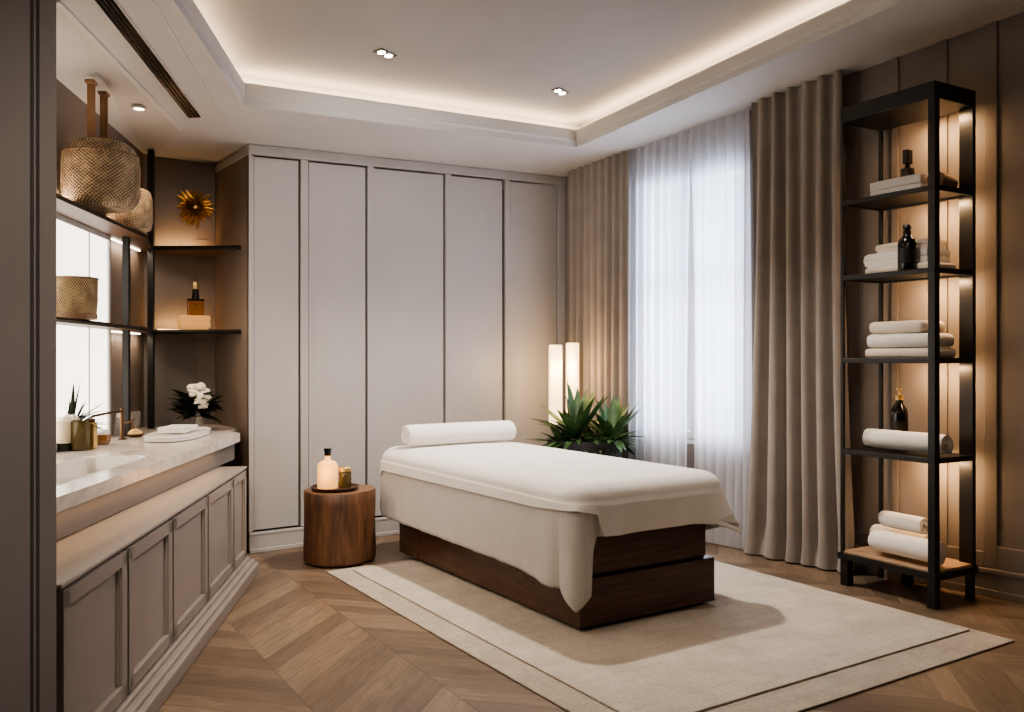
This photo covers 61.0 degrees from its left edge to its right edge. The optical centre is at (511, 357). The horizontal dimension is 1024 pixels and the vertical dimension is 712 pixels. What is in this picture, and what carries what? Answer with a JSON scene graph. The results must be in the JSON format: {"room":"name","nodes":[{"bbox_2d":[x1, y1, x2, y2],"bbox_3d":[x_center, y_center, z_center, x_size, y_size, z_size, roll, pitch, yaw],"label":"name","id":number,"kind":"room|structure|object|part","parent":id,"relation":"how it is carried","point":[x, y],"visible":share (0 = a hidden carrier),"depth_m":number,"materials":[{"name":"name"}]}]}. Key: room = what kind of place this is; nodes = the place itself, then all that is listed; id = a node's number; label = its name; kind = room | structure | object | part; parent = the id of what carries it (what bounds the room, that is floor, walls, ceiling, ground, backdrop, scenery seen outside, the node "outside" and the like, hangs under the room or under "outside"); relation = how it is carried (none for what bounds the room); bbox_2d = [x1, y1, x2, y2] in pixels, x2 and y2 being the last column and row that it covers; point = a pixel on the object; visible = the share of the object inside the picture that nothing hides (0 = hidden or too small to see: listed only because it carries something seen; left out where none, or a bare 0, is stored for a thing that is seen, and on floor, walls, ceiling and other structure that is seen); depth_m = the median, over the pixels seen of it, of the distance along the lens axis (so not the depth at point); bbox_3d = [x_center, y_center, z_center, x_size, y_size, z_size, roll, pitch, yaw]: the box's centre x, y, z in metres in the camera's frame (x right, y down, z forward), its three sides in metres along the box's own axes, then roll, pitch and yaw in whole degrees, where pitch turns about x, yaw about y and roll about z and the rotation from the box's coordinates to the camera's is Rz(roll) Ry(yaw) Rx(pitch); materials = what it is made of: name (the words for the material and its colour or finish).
{"room":"spa massage room","nodes":[
{"label":"spa massage room","id":0,"kind":"room"},
{"bbox_2d":[0,0,55,711],"bbox_3d":[-2.352,-0.550,2.575,2.096,3.900,0.170,0,0,0],"label":"wall","id":1,"kind":"structure","parent":0,"point":[27,27],"depth_m":2.50,"materials":[{"name":"paint"}]},
{"bbox_2d":[56,78,143,435],"bbox_3d":[-2.562,-0.300,4.482,0.120,3.400,4.600,0,0,-8],"label":"wall","id":2,"kind":"structure","parent":0,"point":[71,111],"depth_m":5.98,"materials":[{"name":"brown paint"}]},
{"bbox_2d":[56,213,110,450],"bbox_3d":[-2.457,-0.143,4.269,0.031,1.314,2.950,0,0,-8],"label":"mirror","id":3,"kind":"object","parent":2,"relation":"attached to","point":[83,353],"visible":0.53,"depth_m":5.27,"materials":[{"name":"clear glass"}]},
{"bbox_2d":[197,162,216,424],"bbox_3d":[-2.588,-0.300,6.809,0.700,3.400,0.080,0,0,-24],"label":"wall","id":4,"kind":"structure","parent":0,"point":[203,182],"depth_m":6.84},
{"bbox_2d":[175,187,214,227],"bbox_3d":[-2.461,-1.162,6.760,0.299,0.316,0.127,0,0,-24],"label":"wall ornament","id":5,"kind":"object","parent":4,"relation":"attached to","point":[194,206],"visible":1,"depth_m":6.76,"materials":[{"name":"gold metal"}]},
{"bbox_2d":[192,171,215,398],"bbox_3d":[-2.543,-0.530,6.782,0.446,1.866,0.009,0,0,-24],"label":"trim","id":6,"kind":"structure","parent":4,"relation":"attached to","point":[212,175],"depth_m":6.86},
{"bbox_2d":[144,154,556,426],"bbox_3d":[-1.149,-0.550,7.836,4.200,3.900,0.130,0,0,-35],"label":"wall","id":7,"kind":"structure","parent":0,"point":[175,275],"depth_m":6.71,"materials":[{"name":"brown paint"}]},
{"bbox_2d":[193,0,843,125],"bbox_3d":[2.700,-2.303,3.450,12.200,1.426,10.700,0,0,0],"label":"ceiling","id":8,"kind":"structure","parent":0,"point":[502,57],"depth_m":5.45,"materials":[{"name":"paint"}]},
{"bbox_2d":[373,48,396,58],"bbox_3d":[-0.795,-1.908,5.444,0.073,0.026,0.150,0,0,30],"label":"recessed light","id":9,"kind":"object","parent":8,"relation":"in","point":[385,53],"visible":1,"depth_m":5.43,"materials":[{"name":"silver metal"}]},
{"bbox_2d":[551,87,568,95],"bbox_3d":[0.352,-1.956,6.374,0.073,0.026,0.150,0,0,30],"label":"recessed light","id":10,"kind":"object","parent":8,"relation":"in","point":[559,91],"visible":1,"depth_m":6.35,"materials":[{"name":"silver metal"}]},
{"bbox_2d":[56,0,1023,176],"bbox_3d":[2.437,-2.134,3.151,12.102,1.210,9.883,0,0,-1],"label":"ceiling","id":11,"kind":"structure","parent":0,"point":[910,26],"depth_m":5.64,"materials":[{"name":"paint"}]},
{"bbox_2d":[60,79,140,212],"bbox_3d":[-2.353,-1.202,4.980,0.416,0.705,0.416,0,0,-8],"label":"pendant lamp","id":12,"kind":"object","parent":11,"relation":"hanging from","point":[102,174],"visible":0.94,"depth_m":4.83,"materials":[{"name":"wicker"}]},
{"bbox_3d":[-2.359,-1.545,4.878,0.050,0.020,0.070,0,0,-8],"label":"ceiling plate","id":13,"kind":"part","parent":12,"relation":"part of","materials":[{"name":"leather"}]},
{"bbox_3d":[-2.353,-1.042,4.980,0.416,0.381,0.416,0,0,-8],"label":"lamp shade","id":14,"kind":"part","parent":12,"relation":"part of","materials":[{"name":"wicker"}]},
{"bbox_3d":[-2.388,-1.545,5.091,0.050,0.020,0.070,0,0,-8],"label":"ceiling plate","id":15,"kind":"part","parent":12,"relation":"part of","materials":[{"name":"leather"}]},
{"bbox_2d":[56,0,182,130],"bbox_3d":[-2.138,-1.587,4.880,0.028,0.141,1.860,0,0,-4],"label":"trim","id":16,"kind":"structure","parent":11,"relation":"attached to","point":[59,3],"depth_m":4.62,"materials":[{"name":"paint"}]},
{"bbox_2d":[131,105,146,110],"bbox_3d":[-2.318,-1.552,5.407,0.092,0.015,0.092,0,0,-35],"label":"recessed light","id":17,"kind":"object","parent":11,"relation":"in","point":[134,107],"visible":1,"depth_m":5.39,"materials":[{"name":"paint"}]},
{"bbox_2d":[93,0,202,118],"bbox_3d":[-1.905,-1.622,4.349,0.097,0.164,2.532,0,0,-6],"label":"ceiling vent","id":18,"kind":"object","parent":11,"relation":"in","point":[111,9],"visible":1,"depth_m":4.59,"materials":[{"name":"metal"}]},
{"bbox_2d":[152,0,223,119],"bbox_3d":[-1.774,-1.621,4.851,0.010,0.130,1.672,0,0,-8],"label":"trim","id":19,"kind":"structure","parent":11,"relation":"attached to","point":[153,1],"depth_m":4.63,"materials":[{"name":"paint"}]},
{"bbox_2d":[167,0,908,147],"bbox_3d":[0.674,-2.109,2.229,5.653,1.067,8.373,0,0,-35],"label":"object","id":20,"kind":"structure","parent":11,"relation":"attached to","point":[248,92],"depth_m":5.79,"materials":[{"name":"paint"}]},
{"bbox_2d":[568,149,628,458],"bbox_3d":[0.733,-0.164,7.434,0.065,3.103,0.740,0,0,-40],"label":"curtain","id":21,"kind":"object","parent":11,"relation":"hanging from","point":[598,192],"visible":0.59,"depth_m":7.39,"materials":[{"name":"beige fabric"}]},
{"bbox_2d":[628,128,692,467],"bbox_3d":[1.173,-0.190,6.955,0.060,3.155,0.708,0,0,-40],"label":"sheer curtain","id":22,"kind":"object","parent":11,"relation":"hanging from","point":[659,171],"visible":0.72,"depth_m":6.96,"materials":[{"name":"white fabric"}]},
{"bbox_2d":[689,107,751,549],"bbox_3d":[1.547,-0.214,6.505,0.058,3.203,0.565,0,0,-40],"label":"sheer curtain","id":23,"kind":"object","parent":11,"relation":"hanging from","point":[720,149],"visible":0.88,"depth_m":6.48,"materials":[{"name":"white fabric"}]},
{"bbox_2d":[743,69,854,573],"bbox_3d":[1.932,-0.245,5.923,0.116,3.267,0.855,0,0,-40],"label":"curtain","id":24,"kind":"object","parent":11,"relation":"hanging from","point":[793,516],"visible":0.98,"depth_m":5.91,"materials":[{"name":"beige fabric"}]},
{"bbox_2d":[158,534,1023,711],"bbox_3d":[2.600,1.450,3.600,12.000,0.100,10.800,0,0,0],"label":"floor","id":25,"kind":"structure","parent":0,"point":[299,638],"depth_m":4.05,"materials":[{"name":"brown wood"}]},
{"bbox_2d":[56,466,258,711],"bbox_3d":[-1.820,1.050,4.128,0.685,0.700,3.010,0,0,-6],"label":"vanity cabinet","id":26,"kind":"object","parent":25,"relation":"on","point":[142,589],"visible":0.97,"depth_m":3.61,"materials":[{"name":"paint"}]},
{"bbox_3d":[-1.438,1.000,2.988,0.036,0.558,0.604,0,0,-6],"label":"door","id":27,"kind":"part","parent":26,"relation":"part of","materials":[{"name":"paint"}]},
{"bbox_3d":[-1.506,1.000,3.601,0.036,0.558,0.599,0,0,-6],"label":"door","id":28,"kind":"part","parent":26,"relation":"part of","materials":[{"name":"paint"}]},
{"bbox_2d":[56,424,239,540],"bbox_3d":[-2.231,0.608,4.760,0.863,0.175,4.227,0,0,-4],"label":"countertop","id":29,"kind":"structure","parent":26,"relation":"on","point":[81,503],"depth_m":4.40,"materials":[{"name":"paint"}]},
{"bbox_2d":[56,418,71,451],"bbox_3d":[-2.505,0.424,4.860,0.092,0.190,0.092,0,0,-35],"label":"candle","id":30,"kind":"object","parent":29,"relation":"on","point":[63,427],"visible":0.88,"depth_m":4.83,"materials":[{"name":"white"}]},
{"bbox_2d":[71,420,89,450],"bbox_3d":[-2.433,0.436,4.900,0.100,0.165,0.100,0,0,-35],"label":"candle jar","id":31,"kind":"object","parent":29,"relation":"on","point":[80,429],"visible":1,"depth_m":4.86,"materials":[{"name":"gold glass"}]},
{"bbox_2d":[63,379,113,430],"bbox_3d":[-2.492,0.316,4.984,0.476,0.406,0.161,0,0,-7],"label":"plant","id":32,"kind":"object","parent":29,"relation":"on","point":[70,415],"visible":0.45,"depth_m":4.97,"materials":[{"name":"green plant"}]},
{"bbox_2d":[88,418,96,448],"bbox_3d":[-2.407,0.432,4.980,0.052,0.174,0.052,0,0,-8],"label":"bottle","id":33,"kind":"object","parent":29,"relation":"on","point":[93,430],"visible":0.7,"depth_m":4.96,"materials":[{"name":"brown metal"}]},
{"bbox_2d":[56,456,146,485],"bbox_3d":[-2.036,0.568,3.808,0.340,0.104,1.600,0,0,-4],"label":"sink basin","id":34,"kind":"object","parent":29,"relation":"in","point":[78,468],"visible":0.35,"depth_m":4.50,"materials":[{"name":"ceramic"}]},
{"bbox_2d":[97,429,110,444],"bbox_3d":[-2.466,0.474,5.220,0.110,0.090,0.110,0,0,-35],"label":"lidded pot","id":35,"kind":"object","parent":29,"relation":"on","point":[103,437],"visible":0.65,"depth_m":5.18,"materials":[{"name":"orange glass"}]},
{"bbox_3d":[-2.466,0.443,5.220,0.100,0.028,0.100,0,0,-35],"label":"lid","id":36,"kind":"part","parent":35,"relation":"part of","materials":[{"name":"ceramic"}]},
{"bbox_2d":[91,408,133,439],"bbox_3d":[-2.456,0.420,5.342,0.103,0.200,0.470,0,0,-2],"label":"tap","id":37,"kind":"object","parent":29,"relation":"on","point":[121,411],"visible":0.88,"depth_m":5.54,"materials":[{"name":"brown metal"}]},
{"bbox_3d":[-2.481,0.351,5.328,0.016,0.041,0.445,0,0,-2],"label":"spout","id":38,"kind":"part","parent":37,"relation":"part of","materials":[{"name":"brown metal"}]},
{"bbox_2d":[127,428,143,436],"bbox_3d":[-2.475,0.491,5.720,0.110,0.056,0.110,0,0,-35],"label":"soap dish","id":39,"kind":"object","parent":29,"relation":"on","point":[135,432],"visible":1,"depth_m":5.69,"materials":[{"name":"brown metal"}]},
{"bbox_3d":[-2.475,0.508,5.720,0.110,0.022,0.110,0,0,-35],"label":"dish","id":40,"kind":"part","parent":39,"relation":"part of","materials":[{"name":"brown metal"}]},
{"bbox_2d":[56,149,240,435],"bbox_3d":[-2.155,-0.506,4.798,0.765,2.048,4.117,0,0,-8],"label":"shelving","id":41,"kind":"object","parent":29,"relation":"on","point":[127,236],"visible":0.84,"depth_m":5.79,"materials":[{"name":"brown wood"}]},
{"bbox_2d":[56,276,98,319],"bbox_3d":[-2.371,-0.323,4.720,0.238,0.227,0.238,0,0,-35],"label":"woven basket","id":42,"kind":"object","parent":41,"relation":"on","point":[76,296],"visible":0.84,"depth_m":4.62,"materials":[{"name":"wicker"}]},
{"bbox_3d":[-2.157,-0.196,4.798,0.761,0.022,4.117,0,0,-8],"label":"shelf","id":43,"kind":"part","parent":41,"relation":"part of","materials":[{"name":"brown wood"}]},
{"bbox_3d":[-2.555,-0.141,5.765,0.042,1.318,0.042,0,0,-8],"label":"post","id":44,"kind":"part","parent":41,"relation":"part of","materials":[{"name":"black metal"}]},
{"bbox_2d":[107,189,152,232],"bbox_3d":[-2.468,-0.954,5.620,0.275,0.265,0.275,0,0,-35],"label":"lantern","id":45,"kind":"object","parent":41,"relation":"on","point":[140,219],"visible":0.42,"depth_m":5.54,"materials":[{"name":"wicker"}]},
{"bbox_3d":[-2.157,-0.811,4.798,0.761,0.022,4.117,0,0,-8],"label":"shelf","id":46,"kind":"part","parent":41,"relation":"part of","materials":[{"name":"brown wood"}]},
{"bbox_3d":[-2.655,-0.506,6.400,0.042,2.048,0.042,0,0,-8],"label":"post","id":47,"kind":"part","parent":41,"relation":"part of","materials":[{"name":"black metal"}]},
{"bbox_2d":[177,315,210,329],"bbox_3d":[-2.396,-0.264,6.561,0.234,0.110,0.137,0,0,-24],"label":"box","id":48,"kind":"object","parent":41,"relation":"on","point":[184,322],"visible":1,"depth_m":6.50,"materials":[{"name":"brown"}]},
{"bbox_3d":[-2.398,-0.306,6.560,0.220,0.025,0.120,0,0,-24],"label":"lid","id":49,"kind":"part","parent":48,"relation":"part of","materials":[{"name":"brown wicker"}]},
{"bbox_2d":[187,282,203,315],"bbox_3d":[-2.386,-0.447,6.560,0.122,0.256,0.062,0,0,-24],"label":"perfume bottle","id":50,"kind":"object","parent":48,"relation":"on","point":[195,306],"visible":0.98,"depth_m":6.54,"materials":[{"name":"orange glass"}]},
{"bbox_2d":[143,427,210,441],"bbox_3d":[-2.189,0.501,5.720,0.312,0.035,0.812,0,0,-4],"label":"oval tray","id":51,"kind":"object","parent":29,"relation":"on","point":[201,431],"visible":0.73,"depth_m":5.53,"materials":[{"name":"ceramic"}]},
{"bbox_2d":[157,424,197,432],"bbox_3d":[-2.210,0.467,5.758,0.178,0.036,0.300,0,0,-4],"label":"folded hand towel","id":52,"kind":"object","parent":51,"relation":"on","point":[175,428],"visible":1,"depth_m":5.63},
{"bbox_2d":[164,382,227,425],"bbox_3d":[-2.267,0.345,6.259,0.444,0.344,0.295,0,0,-3],"label":"flower arrangement","id":53,"kind":"object","parent":29,"relation":"on","point":[198,404],"visible":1,"depth_m":6.20,"materials":[{"name":"white plant"}]},
{"bbox_3d":[-1.577,1.000,4.237,0.036,0.558,0.649,0,0,-6],"label":"door","id":54,"kind":"part","parent":26,"relation":"part of","materials":[{"name":"paint"}]},
{"bbox_3d":[-1.649,1.000,4.891,0.036,0.558,0.634,0,0,-6],"label":"door","id":55,"kind":"part","parent":26,"relation":"part of","materials":[{"name":"paint"}]},
{"bbox_3d":[-1.707,1.000,5.413,0.036,0.558,0.384,0,0,-6],"label":"door","id":56,"kind":"part","parent":26,"relation":"part of","materials":[{"name":"paint"}]},
{"bbox_2d":[303,484,375,566],"bbox_3d":[-1.188,1.146,6.023,0.506,0.489,0.493,0,0,-35],"label":"side table","id":57,"kind":"object","parent":25,"relation":"on","point":[339,527],"visible":0.8,"depth_m":5.80,"materials":[{"name":"brown wood"}]},
{"bbox_2d":[310,482,358,492],"bbox_3d":[-1.213,0.888,5.960,0.330,0.025,0.330,0,0,-35],"label":"round tray","id":58,"kind":"object","parent":57,"relation":"on","point":[354,486],"visible":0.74,"depth_m":5.84,"materials":[{"name":"brown wood"}]},
{"bbox_2d":[317,448,337,488],"bbox_3d":[-1.263,0.753,5.960,0.140,0.274,0.140,0,0,-35],"label":"oil bottle","id":59,"kind":"object","parent":58,"relation":"on","point":[327,469],"visible":0.96,"depth_m":5.91,"materials":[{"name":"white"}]},
{"bbox_2d":[339,466,351,487],"bbox_3d":[-1.148,0.821,5.990,0.088,0.140,0.088,0,0,-35],"label":"candle jar","id":60,"kind":"object","parent":58,"relation":"on","point":[344,471],"visible":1,"depth_m":5.95,"materials":[{"name":"gold glass"}]},
{"bbox_3d":[-1.148,0.764,5.990,0.088,0.027,0.088,0,0,-35],"label":"lid","id":61,"kind":"part","parent":60,"relation":"part of","materials":[{"name":"gold metal"}]},
{"bbox_2d":[215,144,565,553],"bbox_3d":[-0.929,-0.120,7.385,2.907,3.048,0.820,0,0,-35],"label":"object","id":62,"kind":"object","parent":25,"relation":"on","point":[369,298],"visible":0.69,"depth_m":6.79,"materials":[{"name":"paint"}]},
{"bbox_3d":[-2.100,-0.050,6.569,0.042,2.900,0.794,0,0,-35],"label":"panel","id":63,"kind":"part","parent":62,"relation":"part of","materials":[{"name":"beige wood"}]},
{"bbox_3d":[-1.734,-0.111,6.356,0.357,2.702,0.030,0,0,-35],"label":"door","id":64,"kind":"part","parent":62,"relation":"part of","materials":[{"name":"paint"}]},
{"bbox_3d":[-1.335,-0.121,6.639,0.466,2.723,0.030,0,0,-35],"label":"door","id":65,"kind":"part","parent":62,"relation":"part of","materials":[{"name":"paint"}]},
{"bbox_3d":[-0.932,-1.552,7.388,2.907,0.184,0.812,0,0,-35],"label":"cornice","id":66,"kind":"part","parent":62,"relation":"part of","materials":[{"name":"paint"}]},
{"bbox_3d":[-0.832,-0.135,6.996,0.643,2.749,0.030,0,0,-35],"label":"door","id":67,"kind":"part","parent":62,"relation":"part of","materials":[{"name":"paint"}]},
{"bbox_3d":[-0.303,-0.146,7.372,0.529,2.772,0.030,0,0,-35],"label":"door","id":68,"kind":"part","parent":62,"relation":"part of","materials":[{"name":"paint"}]},
{"bbox_3d":[0.183,-0.157,7.718,0.522,2.794,0.030,0,0,-35],"label":"door","id":69,"kind":"part","parent":62,"relation":"part of","materials":[{"name":"paint"}]},
{"bbox_2d":[549,345,561,424],"bbox_3d":[0.367,0.645,7.340,0.180,1.510,0.180,0,0,-35],"label":"floor lamp","id":70,"kind":"object","parent":25,"relation":"on","point":[555,351],"visible":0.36,"depth_m":7.29,"materials":[{"name":"white glass"}]},
{"bbox_2d":[566,343,578,412],"bbox_3d":[0.517,0.636,7.440,0.180,1.528,0.180,0,0,-35],"label":"floor lamp","id":71,"kind":"object","parent":25,"relation":"on","point":[572,349],"visible":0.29,"depth_m":7.39,"materials":[{"name":"white glass"}]},
{"bbox_2d":[526,380,643,457],"bbox_3d":[0.588,0.782,7.055,0.991,1.237,0.891,0,0,-35],"label":"potted palm","id":72,"kind":"object","parent":25,"relation":"on","point":[607,440],"visible":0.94,"depth_m":6.92,"materials":[{"name":"plant"}]},
{"bbox_2d":[547,435,622,457],"bbox_3d":[0.600,1.030,7.120,0.630,0.740,0.630,0,0,-35],"label":"planter","id":73,"kind":"object","parent":25,"relation":"on","point":[578,443],"depth_m":6.85,"materials":[{"name":"stone"}]},
{"bbox_2d":[326,559,1013,711],"bbox_3d":[0.632,1.390,4.984,2.360,0.018,3.160,0,0,-33],"label":"area rug","id":74,"kind":"object","parent":25,"relation":"on","point":[764,642],"visible":0.72,"depth_m":4.21,"materials":[{"name":"beige carpet"}]},
{"bbox_2d":[399,523,713,628],"bbox_3d":[0.127,1.030,5.568,1.010,0.700,2.290,0,0,-33],"label":"table base","id":75,"kind":"object","parent":74,"relation":"on","point":[636,574],"visible":0.32,"depth_m":4.70,"materials":[{"name":"brown wood"}]},
{"bbox_3d":[0.095,1.239,5.618,0.938,0.242,1.232,0,0,-33],"label":"drawer","id":76,"kind":"part","parent":75,"relation":"part of","materials":[{"name":"brown wood"}]},
{"bbox_2d":[380,471,739,612],"bbox_3d":[0.162,0.942,5.581,1.219,0.627,2.459,0,0,-33],"label":"sheet","id":77,"kind":"object","parent":75,"relation":"on","point":[554,547],"visible":0.48,"depth_m":4.79,"materials":[{"name":"beige fabric"}]},
{"bbox_2d":[380,441,741,536],"bbox_3d":[0.165,0.808,5.579,1.210,0.376,2.467,0,0,-33],"label":"massage table top","id":78,"kind":"object","parent":77,"relation":"on","point":[626,496],"visible":0.98,"depth_m":4.78,"materials":[{"name":"white fabric"}]},
{"bbox_2d":[401,420,515,445],"bbox_3d":[-0.379,0.545,6.347,0.890,0.149,0.156,0,0,-33],"label":"bolster pillow","id":79,"kind":"object","parent":78,"relation":"on","point":[483,431],"visible":1,"depth_m":6.26,"materials":[{"name":"white fabric"}]},
{"bbox_2d":[838,80,977,609],"bbox_3d":[2.352,-0.072,5.202,0.404,2.944,0.661,0,0,-30],"label":"shelving rack","id":80,"kind":"object","parent":25,"relation":"on","point":[932,100],"visible":0.91,"depth_m":5.04,"materials":[{"name":"black metal"}]},
{"bbox_3d":[2.044,-0.116,5.375,0.022,2.669,0.022,0,0,-30],"label":"post","id":81,"kind":"part","parent":80,"relation":"part of","materials":[{"name":"black metal"}]},
{"bbox_3d":[2.067,1.309,5.369,0.055,0.181,0.055,0,0,-30],"label":"leg","id":82,"kind":"part","parent":80,"relation":"part of","materials":[{"name":"black metal"}]},
{"bbox_3d":[2.357,-0.116,5.559,0.022,2.669,0.022,0,0,-30],"label":"post","id":83,"kind":"part","parent":80,"relation":"part of","materials":[{"name":"black metal"}]},
{"bbox_3d":[2.351,1.309,5.551,0.030,0.181,0.030,0,0,-30],"label":"leg","id":84,"kind":"part","parent":80,"relation":"part of","materials":[{"name":"black metal"}]},
{"bbox_2d":[870,174,927,195],"bbox_3d":[2.363,-1.018,5.235,0.199,0.107,0.350,0,0,-30],"label":"folded towel","id":85,"kind":"object","parent":80,"relation":"on","point":[916,180],"visible":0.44,"depth_m":5.16,"materials":[{"name":"white fabric"}]},
{"bbox_2d":[901,149,914,176],"bbox_3d":[2.365,-1.158,5.202,0.058,0.170,0.058,0,0,-31],"label":"bottle","id":86,"kind":"object","parent":85,"relation":"on","point":[907,154],"visible":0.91,"depth_m":5.18,"materials":[{"name":"brown glass"}]},
{"bbox_2d":[890,388,907,449],"bbox_3d":[2.381,0.374,5.350,0.103,0.375,0.101,0,0,-30],"label":"bottle","id":87,"kind":"object","parent":80,"relation":"on","point":[898,415],"visible":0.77,"depth_m":5.32,"materials":[{"name":"black glass"}]},
{"bbox_2d":[870,524,927,538],"bbox_3d":[2.393,1.111,5.334,0.142,0.135,0.370,0,0,-33],"label":"rolled towel","id":88,"kind":"object","parent":80,"relation":"on","point":[875,526],"visible":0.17,"depth_m":5.32,"materials":[{"name":"white fabric"}]},
{"bbox_2d":[897,224,916,270],"bbox_3d":[2.285,-0.640,5.032,0.101,0.265,0.101,0,0,-30],"label":"bottle","id":89,"kind":"object","parent":80,"relation":"on","point":[907,245],"visible":0.91,"depth_m":5.00,"materials":[{"name":"black glass"}]},
{"bbox_3d":[2.356,0.015,5.203,0.385,0.030,0.639,0,0,-30],"label":"shelf frame","id":90,"kind":"part","parent":80,"relation":"part of","materials":[{"name":"black metal"}]},
{"bbox_3d":[2.352,-0.955,5.190,0.365,0.016,0.613,0,0,-30],"label":"shelf","id":91,"kind":"part","parent":80,"relation":"part of","materials":[{"name":"black metal"}]},
{"bbox_3d":[2.440,1.309,5.370,0.050,0.181,0.050,0,0,-30],"label":"leg","id":92,"kind":"part","parent":80,"relation":"part of","materials":[{"name":"black metal"}]},
{"bbox_2d":[868,530,946,564],"bbox_3d":[2.315,1.108,5.102,0.146,0.139,0.430,0,0,-29],"label":"rolled towel","id":93,"kind":"object","parent":80,"relation":"on","point":[903,545],"visible":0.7,"depth_m":5.06,"materials":[{"name":"white fabric"}]},
{"bbox_2d":[878,511,927,534],"bbox_3d":[2.351,0.986,5.216,0.109,0.104,0.299,0,0,-27],"label":"rolled towel","id":94,"kind":"object","parent":93,"relation":"on","point":[911,523],"visible":0.95,"depth_m":5.17,"materials":[{"name":"white fabric"}]},
{"bbox_3d":[2.352,-0.493,5.190,0.365,0.016,0.613,0,0,-30],"label":"shelf","id":95,"kind":"part","parent":80,"relation":"part of","materials":[{"name":"black metal"}]},
{"bbox_2d":[862,429,953,453],"bbox_3d":[2.337,0.493,5.162,0.123,0.117,0.529,0,0,-30],"label":"rolled towel","id":96,"kind":"object","parent":80,"relation":"on","point":[879,438],"visible":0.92,"depth_m":5.13,"materials":[{"name":"white fabric"}]},
{"bbox_3d":[2.356,0.576,5.203,0.385,0.030,0.639,0,0,-30],"label":"shelf frame","id":97,"kind":"part","parent":80,"relation":"part of","materials":[{"name":"black metal"}]},
{"bbox_3d":[2.356,-0.490,5.203,0.385,0.030,0.639,0,0,-30],"label":"shelf frame","id":98,"kind":"part","parent":80,"relation":"part of","materials":[{"name":"black metal"}]},
{"bbox_3d":[2.352,1.219,5.202,0.404,0.039,0.661,0,0,-30],"label":"bench frame","id":99,"kind":"part","parent":80,"relation":"part of","materials":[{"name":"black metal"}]},
{"bbox_3d":[2.352,0.573,5.190,0.365,0.016,0.613,0,0,-30],"label":"shelf","id":100,"kind":"part","parent":80,"relation":"part of","materials":[{"name":"black metal"}]},
{"bbox_3d":[2.356,-0.952,5.203,0.385,0.030,0.639,0,0,-30],"label":"shelf frame","id":101,"kind":"part","parent":80,"relation":"part of","materials":[{"name":"black metal"}]},
{"bbox_2d":[865,348,955,357],"bbox_3d":[2.371,-0.029,5.193,0.258,0.059,0.460,0,0,-30],"label":"folded towel","id":102,"kind":"object","parent":80,"relation":"on","point":[873,352],"visible":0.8,"depth_m":5.08,"materials":[{"name":"white fabric"}]},
{"bbox_2d":[867,333,953,347],"bbox_3d":[2.370,-0.103,5.193,0.260,0.085,0.445,0,0,-30],"label":"folded towel","id":103,"kind":"object","parent":102,"relation":"on","point":[900,340],"visible":0.81,"depth_m":5.09,"materials":[{"name":"white fabric"}]},
{"bbox_2d":[869,320,944,333],"bbox_3d":[2.360,-0.184,5.210,0.239,0.074,0.375,0,0,-30],"label":"folded towel","id":104,"kind":"object","parent":103,"relation":"on","point":[909,326],"visible":0.78,"depth_m":5.11,"materials":[{"name":"white fabric"}]},
{"bbox_2d":[865,262,955,273],"bbox_3d":[2.366,-0.527,5.179,0.247,0.047,0.455,0,0,-30],"label":"folded towel","id":105,"kind":"object","parent":80,"relation":"on","point":[923,264],"visible":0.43,"depth_m":5.13,"materials":[{"name":"white fabric"}]},
{"bbox_2d":[864,247,949,267],"bbox_3d":[2.364,-0.593,5.224,0.231,0.088,0.439,0,0,-30],"label":"folded towel","id":106,"kind":"object","parent":105,"relation":"on","point":[886,258],"visible":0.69,"depth_m":5.18,"materials":[{"name":"white fabric"}]},
{"bbox_2d":[875,238,946,252],"bbox_3d":[2.389,-0.664,5.219,0.189,0.059,0.360,0,0,-30],"label":"folded towel","id":107,"kind":"object","parent":106,"relation":"on","point":[921,243],"visible":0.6,"depth_m":5.20,"materials":[{"name":"white fabric"}]},
{"bbox_3d":[2.359,1.309,4.867,0.050,0.181,0.050,0,0,-30],"label":"leg","id":108,"kind":"part","parent":80,"relation":"part of","materials":[{"name":"black metal"}]},
{"bbox_3d":[2.358,-0.116,4.864,0.045,2.669,0.045,0,0,-30],"label":"post","id":109,"kind":"part","parent":80,"relation":"part of","materials":[{"name":"black metal"}]},
{"bbox_2d":[927,172,957,187],"bbox_3d":[2.501,-1.024,5.051,0.209,0.098,0.103,0,0,-42],"label":"towel","id":110,"kind":"object","parent":80,"relation":"on","point":[945,179],"visible":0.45,"depth_m":4.99,"materials":[{"name":"brown fabric"}]},
{"bbox_3d":[2.647,-0.116,5.057,0.030,2.669,0.085,0,0,-30],"label":"post","id":111,"kind":"part","parent":80,"relation":"part of","materials":[{"name":"black metal"}]},
{"bbox_3d":[2.650,1.309,5.033,0.040,0.181,0.040,0,0,-30],"label":"leg","id":112,"kind":"part","parent":80,"relation":"part of","materials":[{"name":"black metal"}]},
{"bbox_2d":[565,12,1023,550],"bbox_3d":[4.496,-0.550,3.203,0.160,3.900,12.430,0,0,-40],"label":"wall","id":113,"kind":"structure","parent":0,"point":[966,50],"depth_m":5.27,"materials":[{"name":"brown wood"}]},
{"bbox_2d":[687,172,694,443],"bbox_3d":[1.438,-0.395,6.825,0.115,2.130,1.170,0,0,-40],"label":"window","id":114,"kind":"structure","parent":113,"relation":"in","point":[690,434],"depth_m":6.83,"materials":[{"name":"paint"}]},
{"bbox_2d":[842,21,1023,573],"bbox_3d":[3.698,-0.393,4.029,0.020,3.254,4.682,0,0,-40],"label":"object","id":115,"kind":"structure","parent":113,"relation":"attached to","point":[993,556],"depth_m":5.30,"materials":[{"name":"brown wood"}]},
{"bbox_2d":[854,544,1023,603],"bbox_3d":[4.309,1.317,3.288,0.033,0.174,12.000,0,0,-40],"label":"baseboard","id":116,"kind":"structure","parent":113,"relation":"attached to","point":[989,582],"depth_m":5.10,"materials":[{"name":"brown wood"}]}
]}

